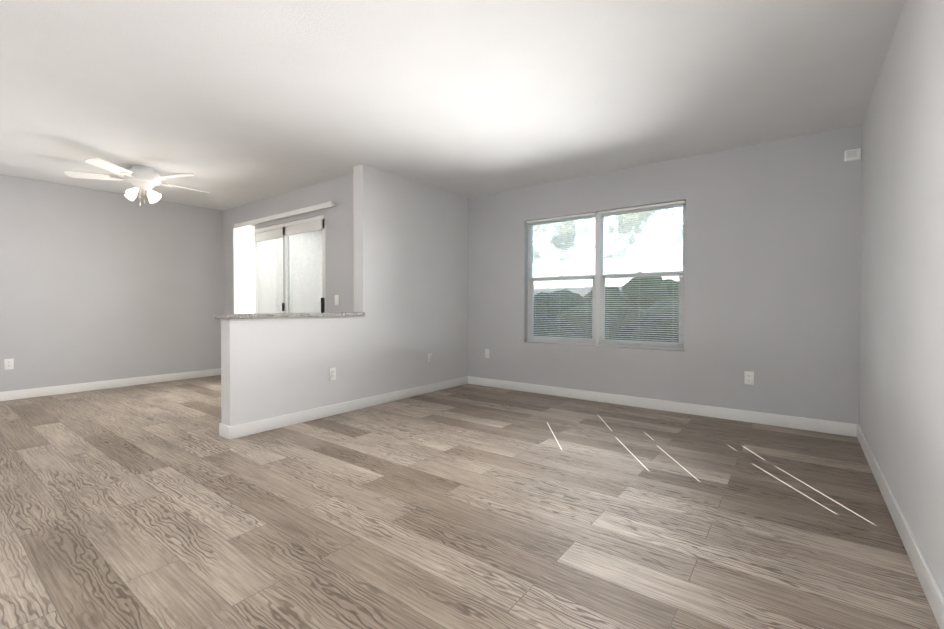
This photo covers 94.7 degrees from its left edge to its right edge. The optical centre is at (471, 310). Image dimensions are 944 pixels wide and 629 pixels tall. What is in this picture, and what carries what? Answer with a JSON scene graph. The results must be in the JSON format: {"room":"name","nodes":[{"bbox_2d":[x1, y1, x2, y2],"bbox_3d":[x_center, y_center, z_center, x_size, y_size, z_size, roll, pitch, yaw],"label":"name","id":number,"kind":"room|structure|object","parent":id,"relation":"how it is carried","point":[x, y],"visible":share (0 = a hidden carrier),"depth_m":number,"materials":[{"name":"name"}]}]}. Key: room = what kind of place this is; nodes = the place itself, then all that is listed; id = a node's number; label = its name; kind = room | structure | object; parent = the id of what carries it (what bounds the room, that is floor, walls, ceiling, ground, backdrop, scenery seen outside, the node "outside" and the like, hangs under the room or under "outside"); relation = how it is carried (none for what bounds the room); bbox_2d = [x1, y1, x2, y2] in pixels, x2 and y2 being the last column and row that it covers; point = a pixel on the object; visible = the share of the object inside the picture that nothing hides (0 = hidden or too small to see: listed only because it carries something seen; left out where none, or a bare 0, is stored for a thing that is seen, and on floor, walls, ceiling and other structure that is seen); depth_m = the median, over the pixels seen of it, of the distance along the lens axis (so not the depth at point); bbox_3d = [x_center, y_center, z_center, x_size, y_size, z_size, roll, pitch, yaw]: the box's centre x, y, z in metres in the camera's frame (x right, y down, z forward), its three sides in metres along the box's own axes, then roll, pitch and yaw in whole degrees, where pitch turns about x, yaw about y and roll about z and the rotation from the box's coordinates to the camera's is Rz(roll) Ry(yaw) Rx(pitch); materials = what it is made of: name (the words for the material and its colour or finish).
{"room":"empty living room","nodes":[
{"label":"empty living room","id":0,"kind":"room"},
{"bbox_2d":[0,174,223,391],"bbox_3d":[-5.044,-0.252,4.809,0.140,2.440,4.560,1,1,37],"label":"wall","id":1,"kind":"structure","parent":0,"point":[97,285],"depth_m":5.35,"materials":[{"name":"grey paint"}]},
{"bbox_2d":[4,359,13,369],"bbox_3d":[-5.027,0.577,4.719,0.009,0.115,0.070,1,1,37],"label":"outlet","id":2,"kind":"object","parent":1,"relation":"attached to","point":[8,363],"visible":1,"depth_m":4.71,"materials":[{"name":"white plastic"}]},
{"bbox_2d":[0,368,220,400],"bbox_3d":[-5.025,0.919,4.721,0.014,0.100,4.420,1,1,37],"label":"baseboard","id":3,"kind":"structure","parent":1,"relation":"attached to","point":[42,391],"depth_m":5.34,"materials":[{"name":"white wood"}]},
{"bbox_2d":[223,173,353,313],"bbox_3d":[-2.376,-0.261,5.563,3.210,2.440,0.140,1,1,37],"label":"wall","id":4,"kind":"structure","parent":0,"point":[339,243],"depth_m":4.91,"materials":[{"name":"grey paint"}]},
{"bbox_2d":[233,201,335,313],"bbox_3d":[-2.401,-0.142,5.431,2.250,2.135,0.104,1,1,37],"label":"vertical blinds","id":5,"kind":"object","parent":4,"relation":"attached to","point":[244,262],"visible":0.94,"depth_m":5.86,"materials":[{"name":"white plastic"}]},
{"bbox_2d":[255,215,325,312],"bbox_3d":[-2.367,-0.076,5.543,1.850,2.070,0.125,1,1,37],"label":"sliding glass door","id":6,"kind":"structure","parent":4,"relation":"attached to","point":[285,231],"depth_m":5.50,"materials":[{"name":"clear glass"}]},
{"bbox_2d":[335,295,338,304],"bbox_3d":[-1.502,-0.122,4.805,0.070,0.115,0.020,1,1,37],"label":"light switch","id":7,"kind":"object","parent":4,"relation":"attached to","point":[336,299],"visible":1,"depth_m":4.80,"materials":[{"name":"white plastic"}]},
{"bbox_2d":[221,164,467,425],"bbox_3d":[-1.020,-0.249,4.571,0.150,2.440,2.990,1,1,37],"label":"wall","id":8,"kind":"structure","parent":0,"point":[411,269],"depth_m":4.50,"materials":[{"name":"paint"}]},
{"bbox_2d":[219,423,229,438],"bbox_3d":[-1.931,0.936,3.391,0.164,0.100,0.014,1,1,37],"label":"baseboard","id":9,"kind":"structure","parent":8,"relation":"attached to","point":[224,430],"depth_m":3.38,"materials":[{"name":"white wood"}]},
{"bbox_2d":[214,312,364,318],"bbox_3d":[-1.546,0.037,3.878,0.220,0.037,1.315,1,1,37],"label":"countertop","id":10,"kind":"structure","parent":8,"relation":"on","point":[272,315],"depth_m":3.67,"materials":[{"name":"grey stone"}]},
{"bbox_2d":[329,368,335,380],"bbox_3d":[-1.305,0.591,4.071,0.009,0.115,0.070,1,1,37],"label":"outlet","id":11,"kind":"object","parent":8,"relation":"attached to","point":[332,373],"visible":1,"depth_m":4.07,"materials":[{"name":"white plastic"}]},
{"bbox_2d":[229,376,467,439],"bbox_3d":[-0.959,0.922,4.531,0.014,0.100,3.004,1,1,37],"label":"baseboard","id":12,"kind":"structure","parent":8,"relation":"attached to","point":[250,428],"depth_m":4.07,"materials":[{"name":"white wood"}]},
{"bbox_2d":[428,353,431,362],"bbox_3d":[-0.497,0.554,5.142,0.009,0.115,0.070,1,1,37],"label":"outlet","id":13,"kind":"object","parent":8,"relation":"attached to","point":[429,357],"visible":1,"depth_m":5.13,"materials":[{"name":"white plastic"}]},
{"bbox_2d":[0,0,904,209],"bbox_3d":[-1.666,-1.501,3.151,7.510,0.100,6.290,1,1,37],"label":"ceiling","id":14,"kind":"structure","parent":0,"point":[228,104],"depth_m":2.79,"materials":[{"name":"paint"}]},
{"bbox_2d":[64,158,209,205],"bbox_3d":[-3.362,-1.273,4.511,1.226,0.390,1.186,1,1,37],"label":"ceiling fan","id":15,"kind":"object","parent":14,"relation":"hanging from","point":[143,179],"visible":1,"depth_m":4.35,"materials":[{"name":"white"}]},
{"bbox_2d":[0,375,939,628],"bbox_3d":[-1.666,1.039,3.183,7.510,0.100,6.290,1,1,37],"label":"floor","id":16,"kind":"structure","parent":0,"point":[161,505],"depth_m":2.08,"materials":[{"name":"wood"}]},
{"bbox_2d":[467,124,862,423],"bbox_3d":[1.468,-0.250,4.654,4.020,2.440,0.140,1,1,37],"label":"wall","id":17,"kind":"structure","parent":0,"point":[773,271],"depth_m":3.91,"materials":[{"name":"grey paint"}]},
{"bbox_2d":[485,349,489,357],"bbox_3d":[0.194,0.544,5.532,0.070,0.115,0.009,1,1,37],"label":"electrical outlet","id":18,"kind":"object","parent":17,"relation":"attached to","point":[487,353],"visible":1,"depth_m":5.53,"materials":[{"name":"white plastic"}]},
{"bbox_2d":[528,203,685,350],"bbox_3d":[1.387,-0.346,4.745,1.760,1.450,0.080,1,1,37],"label":"window","id":19,"kind":"structure","parent":17,"relation":"in","point":[595,278],"depth_m":4.71,"materials":[{"name":"clear glass"}]},
{"bbox_2d":[527,200,685,350],"bbox_3d":[1.350,-0.347,4.696,1.736,1.442,0.040,1,1,37],"label":"window blinds","id":20,"kind":"object","parent":19,"relation":"attached to","point":[613,211],"visible":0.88,"depth_m":4.62,"materials":[{"name":"white plastic"}]},
{"bbox_2d":[468,376,856,436],"bbox_3d":[1.481,0.921,4.562,3.842,0.100,0.014,1,1,37],"label":"baseboard","id":21,"kind":"structure","parent":17,"relation":"attached to","point":[832,427],"depth_m":4.13,"materials":[{"name":"white wood"}]},
{"bbox_2d":[744,371,753,384],"bbox_3d":[2.444,0.591,3.833,0.070,0.115,0.009,1,1,37],"label":"electrical outlet","id":22,"kind":"object","parent":17,"relation":"attached to","point":[749,377],"visible":1,"depth_m":3.83,"materials":[{"name":"white plastic"}]},
{"bbox_2d":[844,148,860,161],"bbox_3d":[2.974,-1.218,3.396,0.095,0.088,0.033,1,1,37],"label":"sensor","id":23,"kind":"object","parent":17,"relation":"attached to","point":[853,155],"visible":1,"depth_m":3.38,"materials":[{"name":"white plastic"}]},
{"bbox_2d":[859,0,943,595],"bbox_3d":[1.274,-0.202,0.947,0.140,2.440,6.290,1,1,37],"label":"wall","id":24,"kind":"structure","parent":0,"point":[901,409],"depth_m":1.89,"materials":[{"name":"paint"}]},
{"bbox_2d":[857,424,943,628],"bbox_3d":[1.213,0.967,1.008,0.014,0.100,6.010,1,1,37],"label":"baseboard","id":25,"kind":"structure","parent":24,"relation":"attached to","point":[929,585],"depth_m":1.78,"materials":[{"name":"white wood"}]},
{"label":"outside","id":26,"kind":"structure","parent":0,"visible":0},
{"bbox_3d":[-0.072,1.172,-0.156,80.000,0.040,80.000,1,1,37],"label":"ground","id":27,"kind":"structure","parent":26,"visible":0},
{"bbox_2d":[258,230,322,312],"bbox_3d":[-1.879,-0.353,6.452,3.490,2.800,1.880,1,1,37],"label":"exterior wall","id":28,"kind":"structure","parent":27,"relation":"on","point":[303,275],"depth_m":7.54,"materials":[{"name":"grey concrete"}]},
{"bbox_2d":[534,286,621,296],"bbox_3d":[5.458,0.125,12.134,22.000,1.700,0.300,1,1,37],"label":"building","id":29,"kind":"structure","parent":27,"relation":"on","point":[574,291],"depth_m":13.61,"materials":[{"name":"paint"}]},
{"bbox_2d":[534,277,678,341],"bbox_3d":[2.154,0.260,5.898,3.012,1.542,1.540,1,1,37],"label":"bush","id":30,"kind":"object","parent":27,"relation":"on","point":[630,314],"depth_m":5.72,"materials":[{"name":"green plant"}]},
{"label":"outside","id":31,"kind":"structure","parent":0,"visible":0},
{"bbox_2d":[533,207,682,262],"bbox_3d":[3.724,-4.085,8.954,14.000,6.000,1.220,1,1,37],"label":"tree","id":32,"kind":"object","parent":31,"point":[624,228],"depth_m":9.72,"materials":[{"name":"green plant"}]}
]}

